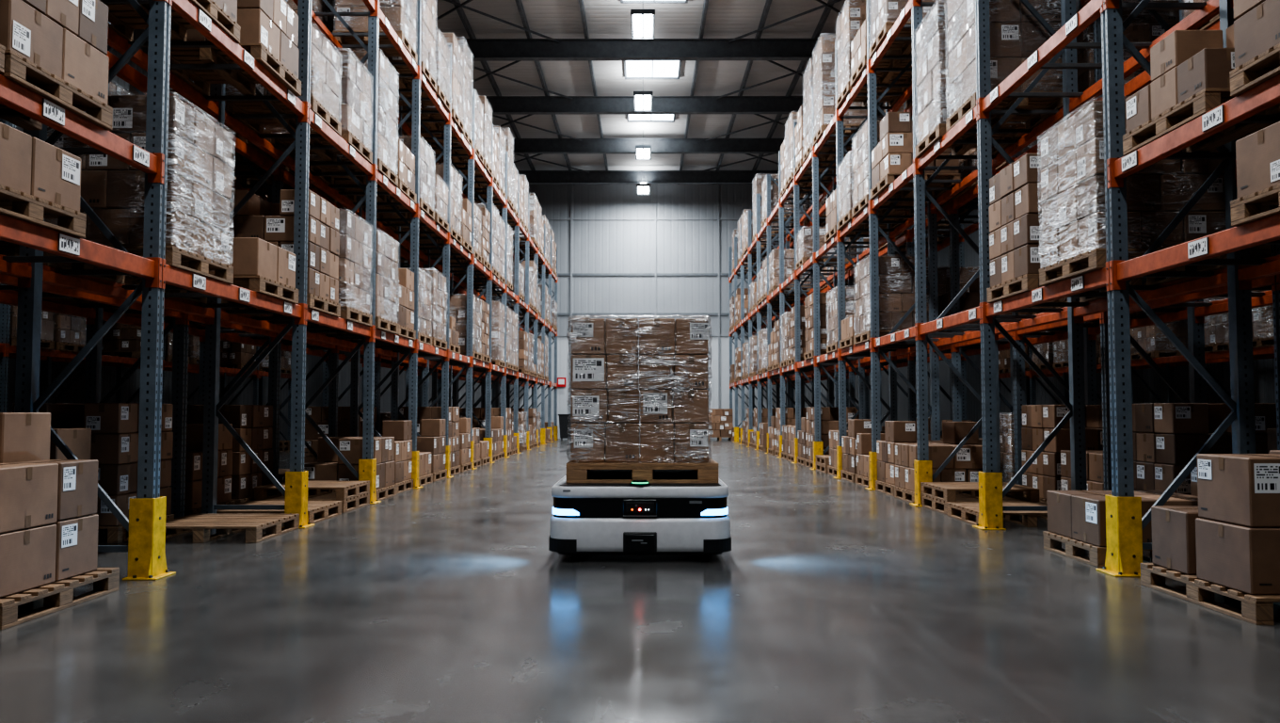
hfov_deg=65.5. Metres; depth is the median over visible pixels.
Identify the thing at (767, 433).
protector
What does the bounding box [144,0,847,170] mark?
ceiling
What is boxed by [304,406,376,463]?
load
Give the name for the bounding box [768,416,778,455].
load
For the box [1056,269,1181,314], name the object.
load
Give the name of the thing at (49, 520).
load
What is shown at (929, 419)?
load
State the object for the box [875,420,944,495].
load
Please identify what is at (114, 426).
load
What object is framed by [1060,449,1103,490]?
load
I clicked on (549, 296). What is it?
load
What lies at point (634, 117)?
glazing
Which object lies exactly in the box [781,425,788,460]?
load
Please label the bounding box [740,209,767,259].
load
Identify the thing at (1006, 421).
load
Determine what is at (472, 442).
protector
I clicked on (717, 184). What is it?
trim
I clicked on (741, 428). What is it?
protector
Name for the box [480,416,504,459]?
load
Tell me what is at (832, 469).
load
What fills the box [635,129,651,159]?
lamp
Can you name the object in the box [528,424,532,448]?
load
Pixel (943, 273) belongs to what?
load
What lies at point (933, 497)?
wooden pallet
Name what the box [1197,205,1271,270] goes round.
load
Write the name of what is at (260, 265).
load
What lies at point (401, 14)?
load
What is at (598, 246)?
wall
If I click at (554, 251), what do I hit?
load
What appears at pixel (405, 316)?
load
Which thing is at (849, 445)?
load
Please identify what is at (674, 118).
frame
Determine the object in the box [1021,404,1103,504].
load
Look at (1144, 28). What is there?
load
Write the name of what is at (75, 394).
wall
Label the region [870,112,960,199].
load
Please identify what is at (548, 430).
load
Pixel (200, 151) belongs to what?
load
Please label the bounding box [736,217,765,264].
load
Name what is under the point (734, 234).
load
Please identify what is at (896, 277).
load
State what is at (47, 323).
load
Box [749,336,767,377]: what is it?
load
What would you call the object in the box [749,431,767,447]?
load
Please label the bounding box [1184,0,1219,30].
load
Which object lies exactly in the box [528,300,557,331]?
load
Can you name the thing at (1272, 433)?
load
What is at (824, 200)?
load
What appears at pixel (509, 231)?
load
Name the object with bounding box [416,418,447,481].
load
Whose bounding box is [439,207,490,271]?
load
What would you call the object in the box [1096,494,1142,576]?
protector
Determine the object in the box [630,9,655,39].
lamp
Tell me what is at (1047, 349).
load
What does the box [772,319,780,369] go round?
load
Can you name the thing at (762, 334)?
load
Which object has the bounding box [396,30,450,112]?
load
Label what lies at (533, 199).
load
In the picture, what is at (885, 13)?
load
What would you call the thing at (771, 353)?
load
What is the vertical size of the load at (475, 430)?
0.829 m
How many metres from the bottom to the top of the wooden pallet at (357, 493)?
0.300 m
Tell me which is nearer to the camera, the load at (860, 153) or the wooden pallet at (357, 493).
the wooden pallet at (357, 493)
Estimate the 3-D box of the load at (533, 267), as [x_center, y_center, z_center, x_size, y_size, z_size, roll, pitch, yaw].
[-3.922,-2.431,32.524,1.063,1.617,1.104,0,-3,0]
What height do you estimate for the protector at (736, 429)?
0.570 m
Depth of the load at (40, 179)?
5.84 m
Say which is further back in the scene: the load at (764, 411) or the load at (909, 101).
the load at (764, 411)
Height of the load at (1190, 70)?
0.669 m
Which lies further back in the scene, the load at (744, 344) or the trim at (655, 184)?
the trim at (655, 184)
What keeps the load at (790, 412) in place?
on the floor
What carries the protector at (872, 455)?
on the floor
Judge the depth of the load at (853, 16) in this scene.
17.15 m
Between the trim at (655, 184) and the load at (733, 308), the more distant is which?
the trim at (655, 184)
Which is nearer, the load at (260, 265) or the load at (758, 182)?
the load at (260, 265)
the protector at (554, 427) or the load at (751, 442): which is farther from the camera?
the protector at (554, 427)
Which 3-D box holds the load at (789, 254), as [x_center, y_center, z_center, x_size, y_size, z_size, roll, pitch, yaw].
[4.118,-2.461,27.465,1.043,1.178,1.044,0,-3,0]
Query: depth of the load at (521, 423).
29.34 m
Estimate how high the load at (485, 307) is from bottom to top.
1.349 m
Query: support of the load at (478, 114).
on the rack at (157, 277)
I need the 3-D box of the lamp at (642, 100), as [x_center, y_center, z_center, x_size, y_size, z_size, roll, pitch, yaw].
[0.089,-7.847,28.921,0.544,0.700,1.530,0,-3,0]
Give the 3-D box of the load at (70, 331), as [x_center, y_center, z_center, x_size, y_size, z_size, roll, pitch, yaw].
[-11.045,-0.764,18.618,1.043,1.178,1.044,0,-3,0]
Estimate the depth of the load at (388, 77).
13.76 m
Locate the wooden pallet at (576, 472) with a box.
[566,457,718,482]
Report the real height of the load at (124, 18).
0.829 m
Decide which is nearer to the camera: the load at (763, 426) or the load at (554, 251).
the load at (763, 426)
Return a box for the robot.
[548,469,731,558]
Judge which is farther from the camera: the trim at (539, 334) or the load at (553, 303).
the trim at (539, 334)
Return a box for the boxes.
[566,315,711,462]
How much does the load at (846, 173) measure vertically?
1.168 m
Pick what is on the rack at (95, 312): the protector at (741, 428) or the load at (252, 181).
the load at (252, 181)
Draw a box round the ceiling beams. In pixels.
[146,38,819,184]
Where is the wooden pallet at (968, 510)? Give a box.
[947,502,1047,527]
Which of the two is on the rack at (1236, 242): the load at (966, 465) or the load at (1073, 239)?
the load at (1073, 239)
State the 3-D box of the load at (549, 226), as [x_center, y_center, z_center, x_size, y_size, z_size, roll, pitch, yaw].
[-3.924,-4.403,37.624,1.042,1.658,1.040,0,-3,0]
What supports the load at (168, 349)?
on the rack at (7, 351)
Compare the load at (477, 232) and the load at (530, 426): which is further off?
the load at (530, 426)
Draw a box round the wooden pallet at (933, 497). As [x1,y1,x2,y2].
[920,481,1039,514]
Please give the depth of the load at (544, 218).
36.43 m
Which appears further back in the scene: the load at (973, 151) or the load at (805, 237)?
the load at (805, 237)
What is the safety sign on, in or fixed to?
attached to the wall at (598, 246)
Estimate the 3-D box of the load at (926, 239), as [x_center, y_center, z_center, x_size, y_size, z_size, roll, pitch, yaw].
[5.301,-2.668,19.804,1.039,0.837,1.058,0,-3,0]
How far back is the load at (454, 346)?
18.67 m
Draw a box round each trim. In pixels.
[539,334,756,335]
[540,272,754,275]
[545,217,740,220]
[557,312,729,315]
[570,183,572,399]
[655,183,655,318]
[717,183,719,415]
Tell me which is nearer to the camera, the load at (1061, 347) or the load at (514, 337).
the load at (1061, 347)
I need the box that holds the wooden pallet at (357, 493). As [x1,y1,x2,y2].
[254,480,369,512]
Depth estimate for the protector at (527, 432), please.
30.34 m
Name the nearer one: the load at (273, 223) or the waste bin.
the load at (273, 223)
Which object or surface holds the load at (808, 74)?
on the rack at (1236, 242)
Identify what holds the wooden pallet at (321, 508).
on the floor
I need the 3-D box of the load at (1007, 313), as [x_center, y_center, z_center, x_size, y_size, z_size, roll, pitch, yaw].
[5.307,-0.956,13.415,1.040,1.049,1.078,0,-3,0]
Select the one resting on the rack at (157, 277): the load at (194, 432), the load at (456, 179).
the load at (456, 179)
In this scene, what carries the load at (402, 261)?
on the rack at (95, 312)
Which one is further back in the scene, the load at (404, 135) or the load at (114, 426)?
the load at (404, 135)
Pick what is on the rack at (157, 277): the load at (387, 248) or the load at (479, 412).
the load at (387, 248)
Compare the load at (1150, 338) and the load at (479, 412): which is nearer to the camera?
the load at (1150, 338)
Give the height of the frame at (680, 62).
0.080 m
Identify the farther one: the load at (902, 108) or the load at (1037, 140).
the load at (902, 108)
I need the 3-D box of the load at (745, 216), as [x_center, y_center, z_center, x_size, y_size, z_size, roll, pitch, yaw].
[4.112,-4.422,33.986,1.060,1.338,1.138,0,-3,0]
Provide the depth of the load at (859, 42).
16.06 m
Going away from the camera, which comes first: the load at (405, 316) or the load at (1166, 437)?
the load at (1166, 437)
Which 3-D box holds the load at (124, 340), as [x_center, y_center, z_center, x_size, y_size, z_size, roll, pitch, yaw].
[-11.031,-0.716,21.332,1.020,1.349,1.018,0,-3,0]
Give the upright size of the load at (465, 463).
1.049 m
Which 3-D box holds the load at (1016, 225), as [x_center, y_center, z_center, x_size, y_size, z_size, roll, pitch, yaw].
[4.042,-1.254,9.603,1.040,1.269,1.078,0,-3,0]
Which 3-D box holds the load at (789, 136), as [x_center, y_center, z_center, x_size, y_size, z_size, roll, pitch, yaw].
[4.071,-5.062,23.843,1.063,1.617,1.104,0,-3,0]
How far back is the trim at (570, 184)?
42.50 m
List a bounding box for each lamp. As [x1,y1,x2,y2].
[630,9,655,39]
[633,91,652,111]
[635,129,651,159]
[636,170,650,194]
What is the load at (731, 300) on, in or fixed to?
on the rack at (1236, 242)
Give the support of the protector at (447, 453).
on the floor
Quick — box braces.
[435,0,842,184]
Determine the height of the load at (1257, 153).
0.509 m
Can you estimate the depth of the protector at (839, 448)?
17.64 m
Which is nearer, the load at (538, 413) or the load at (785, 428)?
the load at (785, 428)
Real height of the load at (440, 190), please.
0.837 m
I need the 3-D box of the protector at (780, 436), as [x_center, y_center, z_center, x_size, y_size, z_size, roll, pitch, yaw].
[3.623,2.165,25.360,0.240,0.570,0.310,0,-3,0]
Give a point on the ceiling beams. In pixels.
(480, 49)
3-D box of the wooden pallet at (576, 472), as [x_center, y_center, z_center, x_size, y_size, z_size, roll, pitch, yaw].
[0.021,0.943,8.689,1.250,0.165,1.050,0,-3,0]
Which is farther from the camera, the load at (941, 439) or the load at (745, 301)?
the load at (745, 301)
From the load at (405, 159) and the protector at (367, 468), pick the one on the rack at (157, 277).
the load at (405, 159)
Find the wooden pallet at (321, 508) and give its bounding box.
[216,500,342,523]
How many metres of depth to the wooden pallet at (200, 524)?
9.47 m
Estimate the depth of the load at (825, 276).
26.06 m
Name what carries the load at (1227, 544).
on the floor
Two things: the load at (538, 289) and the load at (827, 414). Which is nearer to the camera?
the load at (827, 414)
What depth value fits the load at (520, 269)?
28.45 m
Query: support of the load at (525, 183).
on the rack at (157, 277)
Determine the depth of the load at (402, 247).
19.92 m
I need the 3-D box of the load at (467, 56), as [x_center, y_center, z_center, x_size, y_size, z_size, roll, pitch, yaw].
[-3.983,-5.425,20.152,1.062,1.979,1.063,0,-3,0]
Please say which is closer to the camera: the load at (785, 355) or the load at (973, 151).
the load at (973, 151)
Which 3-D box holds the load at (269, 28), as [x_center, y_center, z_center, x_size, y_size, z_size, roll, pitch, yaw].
[-3.998,-3.162,9.689,1.040,0.829,1.078,0,-3,0]
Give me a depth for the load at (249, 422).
12.00 m
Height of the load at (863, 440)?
0.829 m
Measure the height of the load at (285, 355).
1.617 m
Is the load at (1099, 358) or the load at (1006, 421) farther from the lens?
the load at (1099, 358)
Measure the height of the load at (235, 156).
1.349 m
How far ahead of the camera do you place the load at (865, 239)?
21.86 m
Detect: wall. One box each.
[3,23,338,443]
[337,183,950,438]
[761,0,1279,490]
[947,208,1276,437]
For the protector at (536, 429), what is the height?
0.570 m
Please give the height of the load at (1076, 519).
0.509 m
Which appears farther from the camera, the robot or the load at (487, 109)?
the load at (487, 109)
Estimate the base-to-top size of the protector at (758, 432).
0.570 m
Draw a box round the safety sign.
[557,377,565,386]
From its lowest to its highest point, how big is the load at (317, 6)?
1.338 m
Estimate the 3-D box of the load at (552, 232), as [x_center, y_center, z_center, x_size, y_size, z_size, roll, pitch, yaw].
[-3.906,-4.318,38.935,1.063,1.617,1.104,0,-3,0]
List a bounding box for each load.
[0,0,112,129]
[0,44,5,73]
[0,122,86,238]
[0,283,54,349]
[0,412,119,630]
[12,402,174,543]
[40,297,86,351]
[43,95,234,284]
[49,428,91,459]
[101,320,141,358]
[105,0,240,43]
[109,81,131,95]
[128,84,146,95]
[128,331,189,363]
[164,237,298,303]
[169,0,301,95]
[169,83,276,162]
[169,423,234,515]
[171,335,199,365]
[186,404,272,504]
[219,333,256,370]
[221,189,340,317]
[224,25,341,136]
[230,158,311,187]
[246,177,336,204]
[258,346,291,374]
[260,209,372,326]
[263,48,372,163]
[278,468,289,481]
[279,440,289,451]
[287,0,335,48]
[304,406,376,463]
[304,436,396,500]
[306,229,399,334]
[309,48,399,186]
[332,0,417,63]
[333,268,415,339]
[334,138,416,204]
[360,267,431,345]
[362,137,435,220]
[379,175,448,232]
[380,413,390,433]
[382,419,413,494]
[383,232,410,253]
[388,0,436,92]
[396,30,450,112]
[399,406,460,475]
[400,164,462,244]
[400,256,442,274]
[401,32,464,132]
[401,128,409,137]
[403,316,460,353]
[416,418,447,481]
[418,198,472,254]
[418,268,447,350]
[418,451,432,486]
[420,36,473,148]
[430,203,481,263]
[431,90,483,164]
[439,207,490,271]
[441,96,492,176]
[449,295,481,360]
[452,204,498,278]
[456,128,499,189]
[459,412,465,416]
[459,416,498,462]
[459,417,472,472]
[461,126,505,198]
[461,215,505,284]
[464,300,490,363]
[472,407,511,456]
[472,427,480,467]
[473,224,512,290]
[474,128,513,209]
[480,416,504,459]
[480,440,490,464]
[484,300,505,367]
[491,264,524,301]
[491,306,512,369]
[496,162,518,218]
[499,270,533,309]
[501,175,524,226]
[508,175,528,234]
[510,260,537,313]
[510,411,527,450]
[510,424,517,455]
[511,311,518,371]
[511,408,537,447]
[512,192,538,247]
[512,201,542,253]
[518,287,541,317]
[518,330,528,374]
[519,217,543,258]
[519,284,548,322]
[519,333,533,376]
[520,215,547,263]
[520,364,537,377]
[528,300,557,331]
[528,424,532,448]
[532,336,548,381]
[532,338,541,378]
[537,412,540,446]
[538,222,551,268]
[538,228,554,273]
[538,241,557,277]
[540,342,544,379]
[540,421,554,441]
[545,428,551,443]
[547,293,551,325]
[705,408,733,440]
[729,296,755,331]
[729,364,740,383]
[729,427,741,440]
[731,229,756,273]
[732,307,756,328]
[735,288,763,326]
[735,347,740,382]
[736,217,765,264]
[737,300,766,323]
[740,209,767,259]
[741,342,756,380]
[741,420,746,445]
[743,210,774,254]
[745,344,756,378]
[745,408,754,446]
[749,281,779,313]
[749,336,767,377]
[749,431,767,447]
[752,174,785,240]
[752,282,785,309]
[752,408,775,448]
[756,269,793,304]
[757,329,774,374]
[758,422,767,450]
[761,175,794,226]
[761,256,794,301]
[767,331,774,371]
[768,249,811,295]
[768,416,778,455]
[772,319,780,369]
[774,407,806,456]
[779,138,824,198]
[780,312,802,367]
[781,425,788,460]
[784,112,832,188]
[787,305,824,365]
[787,425,795,462]
[794,105,845,175]
[796,227,848,270]
[796,416,809,465]
[802,59,853,162]
[803,187,832,226]
[803,292,828,359]
[804,406,858,468]
[812,32,867,145]
[819,225,855,290]
[824,188,887,242]
[826,287,856,352]
[827,430,884,476]
[829,267,855,284]
[835,0,908,109]
[836,150,908,230]
[839,315,911,349]
[840,418,871,482]
[849,18,911,86]
[849,237,906,270]
[851,120,927,217]
[853,256,928,344]
[855,432,930,487]
[869,0,947,58]
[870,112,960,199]
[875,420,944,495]
[876,101,912,121]
[878,237,938,252]
[893,421,982,503]
[895,215,949,241]
[905,94,912,109]
[915,1,1025,158]
[915,417,942,437]
[937,265,980,344]
[938,277,1006,338]
[940,419,982,444]
[945,0,1063,131]
[952,147,977,199]
[986,153,1141,303]
[995,118,1050,171]
[998,290,1053,332]
[998,346,1045,373]
[999,413,1014,493]
[1018,299,1135,323]
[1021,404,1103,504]
[1031,331,1068,370]
[1038,100,1227,286]
[1042,490,1198,567]
[1050,0,1179,130]
[1052,338,1068,367]
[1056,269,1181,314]
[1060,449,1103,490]
[1095,334,1100,364]
[1098,345,1161,363]
[1122,23,1279,155]
[1130,319,1188,360]
[1132,402,1276,495]
[1139,449,1279,624]
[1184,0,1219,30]
[1190,428,1277,495]
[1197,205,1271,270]
[1203,297,1256,352]
[1229,0,1279,96]
[1230,121,1279,225]
[1250,289,1274,348]
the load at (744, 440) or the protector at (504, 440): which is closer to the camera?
the protector at (504, 440)
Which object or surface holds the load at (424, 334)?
on the rack at (157, 277)
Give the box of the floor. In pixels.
[0,438,1279,722]
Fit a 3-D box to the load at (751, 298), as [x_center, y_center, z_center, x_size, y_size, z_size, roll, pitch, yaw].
[4.144,-2.109,32.571,1.043,0.978,1.041,0,-3,0]
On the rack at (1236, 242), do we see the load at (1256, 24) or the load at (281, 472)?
the load at (1256, 24)
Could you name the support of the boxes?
on the wooden pallet at (576, 472)
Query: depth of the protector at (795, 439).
22.72 m
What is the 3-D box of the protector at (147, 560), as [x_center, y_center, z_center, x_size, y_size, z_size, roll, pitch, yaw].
[-3.547,1.271,7.210,0.240,0.570,0.310,0,-3,0]
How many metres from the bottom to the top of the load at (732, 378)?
1.049 m
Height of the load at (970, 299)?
1.049 m
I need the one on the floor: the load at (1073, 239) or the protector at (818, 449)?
the protector at (818, 449)
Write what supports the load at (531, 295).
on the rack at (157, 277)
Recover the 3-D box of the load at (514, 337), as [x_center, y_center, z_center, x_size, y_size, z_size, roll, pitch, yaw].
[-3.934,-0.551,27.410,1.063,1.617,1.104,0,-3,0]
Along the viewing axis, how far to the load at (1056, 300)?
12.07 m
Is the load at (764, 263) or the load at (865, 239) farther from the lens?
the load at (764, 263)
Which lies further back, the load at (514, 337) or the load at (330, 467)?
the load at (514, 337)
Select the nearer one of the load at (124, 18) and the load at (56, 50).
the load at (56, 50)
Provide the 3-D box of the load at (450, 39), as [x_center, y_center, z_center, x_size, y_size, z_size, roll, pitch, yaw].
[-3.960,-5.302,18.970,1.063,1.617,1.104,0,-3,0]
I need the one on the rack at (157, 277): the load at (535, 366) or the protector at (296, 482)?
the load at (535, 366)
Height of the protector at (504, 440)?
0.570 m
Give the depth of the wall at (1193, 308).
12.64 m
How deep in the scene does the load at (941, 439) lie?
15.53 m
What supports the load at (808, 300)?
on the rack at (1236, 242)
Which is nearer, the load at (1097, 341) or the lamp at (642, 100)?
the load at (1097, 341)
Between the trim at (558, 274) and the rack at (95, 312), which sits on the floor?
the rack at (95, 312)
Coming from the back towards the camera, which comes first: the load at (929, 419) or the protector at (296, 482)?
the load at (929, 419)
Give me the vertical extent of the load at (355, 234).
1.338 m
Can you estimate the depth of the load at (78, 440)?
8.40 m
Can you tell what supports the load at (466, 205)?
on the rack at (157, 277)
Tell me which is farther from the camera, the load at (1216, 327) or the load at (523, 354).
the load at (523, 354)
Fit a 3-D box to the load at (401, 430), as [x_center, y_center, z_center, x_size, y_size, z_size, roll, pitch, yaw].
[-4.013,1.407,14.823,1.040,1.049,1.078,0,-3,0]
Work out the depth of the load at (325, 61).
11.08 m
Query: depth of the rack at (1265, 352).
21.82 m
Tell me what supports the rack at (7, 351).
on the floor
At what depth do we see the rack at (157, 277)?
10.36 m
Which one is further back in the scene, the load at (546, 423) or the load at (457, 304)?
the load at (546, 423)
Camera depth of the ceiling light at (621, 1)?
23.96 m
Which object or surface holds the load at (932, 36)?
on the rack at (1236, 242)
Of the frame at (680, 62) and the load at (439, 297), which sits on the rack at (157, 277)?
the load at (439, 297)
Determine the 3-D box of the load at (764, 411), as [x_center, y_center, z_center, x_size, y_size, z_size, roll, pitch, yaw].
[4.109,2.101,31.160,1.040,1.269,1.078,0,-3,0]
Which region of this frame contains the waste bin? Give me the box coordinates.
[558,414,574,439]
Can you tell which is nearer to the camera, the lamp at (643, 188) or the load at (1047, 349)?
the load at (1047, 349)
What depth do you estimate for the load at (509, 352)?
26.13 m
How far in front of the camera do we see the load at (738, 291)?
37.22 m
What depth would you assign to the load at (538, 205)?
34.01 m
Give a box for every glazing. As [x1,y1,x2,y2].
[625,60,679,77]
[628,113,673,120]
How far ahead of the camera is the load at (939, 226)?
18.34 m
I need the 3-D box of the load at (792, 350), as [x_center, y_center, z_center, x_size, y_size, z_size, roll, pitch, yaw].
[4.094,-0.604,23.604,1.020,1.349,1.018,0,-3,0]
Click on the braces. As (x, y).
(458, 7)
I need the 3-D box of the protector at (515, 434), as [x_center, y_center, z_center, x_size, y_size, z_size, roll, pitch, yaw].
[-3.467,2.292,27.935,0.240,0.570,0.310,0,-3,0]
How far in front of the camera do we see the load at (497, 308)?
24.43 m
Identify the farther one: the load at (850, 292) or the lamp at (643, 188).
the lamp at (643, 188)
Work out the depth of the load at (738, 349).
37.05 m
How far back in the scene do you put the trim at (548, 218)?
42.59 m
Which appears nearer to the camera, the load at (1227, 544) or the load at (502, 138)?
the load at (1227, 544)
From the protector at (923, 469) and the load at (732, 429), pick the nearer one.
the protector at (923, 469)
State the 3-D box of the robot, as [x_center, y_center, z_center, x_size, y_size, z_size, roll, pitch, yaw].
[0.003,1.289,8.634,1.466,0.675,1.626,0,-3,0]
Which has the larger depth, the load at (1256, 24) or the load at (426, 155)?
the load at (426, 155)
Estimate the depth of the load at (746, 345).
33.92 m
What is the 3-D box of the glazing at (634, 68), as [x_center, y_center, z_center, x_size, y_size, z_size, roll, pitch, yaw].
[0.358,-8.471,28.650,1.500,0.020,1.600,0,-3,0]
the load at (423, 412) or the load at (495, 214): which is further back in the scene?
the load at (495, 214)
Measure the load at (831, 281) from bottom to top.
1.338 m
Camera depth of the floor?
5.56 m
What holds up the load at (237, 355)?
on the rack at (7, 351)
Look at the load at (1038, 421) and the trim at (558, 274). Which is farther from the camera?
the trim at (558, 274)
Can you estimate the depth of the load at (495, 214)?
23.77 m
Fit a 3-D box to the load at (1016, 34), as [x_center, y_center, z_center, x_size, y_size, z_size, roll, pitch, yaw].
[4.061,-3.509,11.070,1.042,1.658,1.040,0,-3,0]
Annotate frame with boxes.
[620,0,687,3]
[624,60,681,79]
[626,113,675,122]
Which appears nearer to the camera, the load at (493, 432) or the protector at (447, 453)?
the protector at (447, 453)
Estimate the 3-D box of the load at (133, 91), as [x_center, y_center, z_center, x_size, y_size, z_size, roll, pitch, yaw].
[-11.025,-5.289,22.909,1.062,1.979,1.063,0,-3,0]
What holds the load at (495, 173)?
on the rack at (157, 277)
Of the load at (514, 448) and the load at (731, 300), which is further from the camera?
the load at (731, 300)
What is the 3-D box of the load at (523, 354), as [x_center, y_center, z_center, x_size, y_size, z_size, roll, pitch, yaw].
[-3.916,-0.253,29.914,1.040,1.269,1.078,0,-3,0]
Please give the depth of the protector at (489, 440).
22.85 m
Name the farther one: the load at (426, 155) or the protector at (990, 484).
the load at (426, 155)
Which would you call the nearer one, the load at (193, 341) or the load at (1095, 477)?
the load at (1095, 477)
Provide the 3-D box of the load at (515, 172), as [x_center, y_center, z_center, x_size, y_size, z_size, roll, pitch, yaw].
[-3.958,-4.736,27.623,1.060,1.338,1.138,0,-3,0]
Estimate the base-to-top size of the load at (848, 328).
0.509 m
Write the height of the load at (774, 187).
1.338 m
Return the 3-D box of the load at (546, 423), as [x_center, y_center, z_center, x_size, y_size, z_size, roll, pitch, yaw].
[-3.890,2.577,38.584,1.040,1.049,1.078,0,-3,0]
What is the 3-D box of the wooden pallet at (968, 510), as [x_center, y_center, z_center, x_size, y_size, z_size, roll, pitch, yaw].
[4.039,1.658,10.795,1.060,0.150,1.128,0,-3,0]
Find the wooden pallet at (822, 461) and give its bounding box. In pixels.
[815,454,829,473]
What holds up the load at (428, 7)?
on the rack at (157, 277)
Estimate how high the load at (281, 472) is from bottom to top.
0.300 m
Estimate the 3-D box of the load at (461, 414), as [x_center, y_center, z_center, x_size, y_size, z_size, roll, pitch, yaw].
[-5.174,1.957,27.318,1.043,1.178,1.044,0,-3,0]
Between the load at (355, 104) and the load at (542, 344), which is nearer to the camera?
the load at (355, 104)
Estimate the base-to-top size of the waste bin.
1.060 m
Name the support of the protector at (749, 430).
on the floor
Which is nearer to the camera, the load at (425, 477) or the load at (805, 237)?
the load at (425, 477)
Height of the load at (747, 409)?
1.269 m
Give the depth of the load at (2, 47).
5.47 m
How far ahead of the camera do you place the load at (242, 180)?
13.87 m
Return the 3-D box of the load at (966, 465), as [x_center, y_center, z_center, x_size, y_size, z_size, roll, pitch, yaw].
[4.035,1.331,13.287,1.040,1.049,1.078,0,-3,0]
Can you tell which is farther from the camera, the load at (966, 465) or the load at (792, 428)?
the load at (792, 428)
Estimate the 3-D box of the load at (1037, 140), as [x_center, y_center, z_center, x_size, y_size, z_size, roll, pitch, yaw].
[5.281,-3.049,13.495,1.043,0.978,1.041,0,-3,0]
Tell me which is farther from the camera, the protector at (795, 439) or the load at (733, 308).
the load at (733, 308)
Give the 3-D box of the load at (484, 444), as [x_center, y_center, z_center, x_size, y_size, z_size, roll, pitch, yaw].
[-3.957,2.045,22.289,1.040,0.509,1.038,0,-3,0]
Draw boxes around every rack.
[0,0,524,518]
[0,0,557,552]
[0,119,291,444]
[728,0,1279,549]
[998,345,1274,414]
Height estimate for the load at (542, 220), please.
1.349 m
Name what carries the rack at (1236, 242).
on the floor
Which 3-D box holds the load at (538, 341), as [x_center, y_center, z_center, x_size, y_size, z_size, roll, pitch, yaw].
[-3.910,-0.100,33.717,1.060,1.338,1.138,0,-3,0]
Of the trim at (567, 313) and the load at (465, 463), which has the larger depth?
the trim at (567, 313)
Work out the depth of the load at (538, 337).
36.15 m
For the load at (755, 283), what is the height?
0.829 m
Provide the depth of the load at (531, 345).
31.18 m
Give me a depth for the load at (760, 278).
29.99 m
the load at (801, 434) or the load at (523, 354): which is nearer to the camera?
the load at (801, 434)
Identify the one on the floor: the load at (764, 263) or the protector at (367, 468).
the protector at (367, 468)
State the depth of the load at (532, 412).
31.90 m
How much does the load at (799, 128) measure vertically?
1.349 m
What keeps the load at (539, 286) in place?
on the rack at (157, 277)
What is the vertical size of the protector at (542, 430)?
0.570 m
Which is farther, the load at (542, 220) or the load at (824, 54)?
the load at (542, 220)
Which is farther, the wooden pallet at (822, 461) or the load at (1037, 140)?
the wooden pallet at (822, 461)
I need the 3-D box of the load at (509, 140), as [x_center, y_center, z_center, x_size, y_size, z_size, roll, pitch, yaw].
[-3.929,-5.115,26.442,1.062,1.979,1.063,0,-3,0]
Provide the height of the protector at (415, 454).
0.570 m
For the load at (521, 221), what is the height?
1.349 m
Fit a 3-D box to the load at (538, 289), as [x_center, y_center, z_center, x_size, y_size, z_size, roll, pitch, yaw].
[-3.930,-2.048,33.805,1.043,0.978,1.041,0,-3,0]
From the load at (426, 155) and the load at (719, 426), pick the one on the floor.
the load at (719, 426)
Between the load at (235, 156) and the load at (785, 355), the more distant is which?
the load at (785, 355)
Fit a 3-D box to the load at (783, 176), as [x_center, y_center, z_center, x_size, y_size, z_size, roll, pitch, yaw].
[4.088,-4.870,25.017,1.020,1.349,1.018,0,-3,0]
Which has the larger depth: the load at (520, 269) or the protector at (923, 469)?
the load at (520, 269)
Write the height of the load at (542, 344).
1.269 m
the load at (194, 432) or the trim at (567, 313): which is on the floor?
the load at (194, 432)
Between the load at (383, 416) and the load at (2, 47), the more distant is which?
the load at (383, 416)
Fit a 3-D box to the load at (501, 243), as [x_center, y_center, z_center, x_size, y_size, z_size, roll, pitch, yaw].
[-3.972,-2.801,25.020,1.063,1.617,1.104,0,-3,0]
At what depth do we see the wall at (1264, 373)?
26.05 m
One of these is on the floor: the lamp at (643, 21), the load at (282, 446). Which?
the load at (282, 446)
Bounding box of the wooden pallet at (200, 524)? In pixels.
[165,512,299,543]
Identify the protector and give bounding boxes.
[122,496,175,579]
[281,470,314,527]
[358,458,381,503]
[411,450,423,488]
[445,445,452,477]
[470,441,477,469]
[483,437,494,463]
[502,434,509,457]
[513,432,520,453]
[526,431,531,449]
[536,429,539,447]
[540,428,546,444]
[553,426,559,440]
[733,427,739,442]
[738,428,742,444]
[746,429,753,447]
[754,431,759,449]
[765,432,768,453]
[776,434,782,457]
[791,437,798,463]
[810,441,823,469]
[833,445,842,478]
[864,451,877,490]
[909,459,932,506]
[972,471,1006,529]
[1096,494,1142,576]
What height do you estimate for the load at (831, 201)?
0.829 m

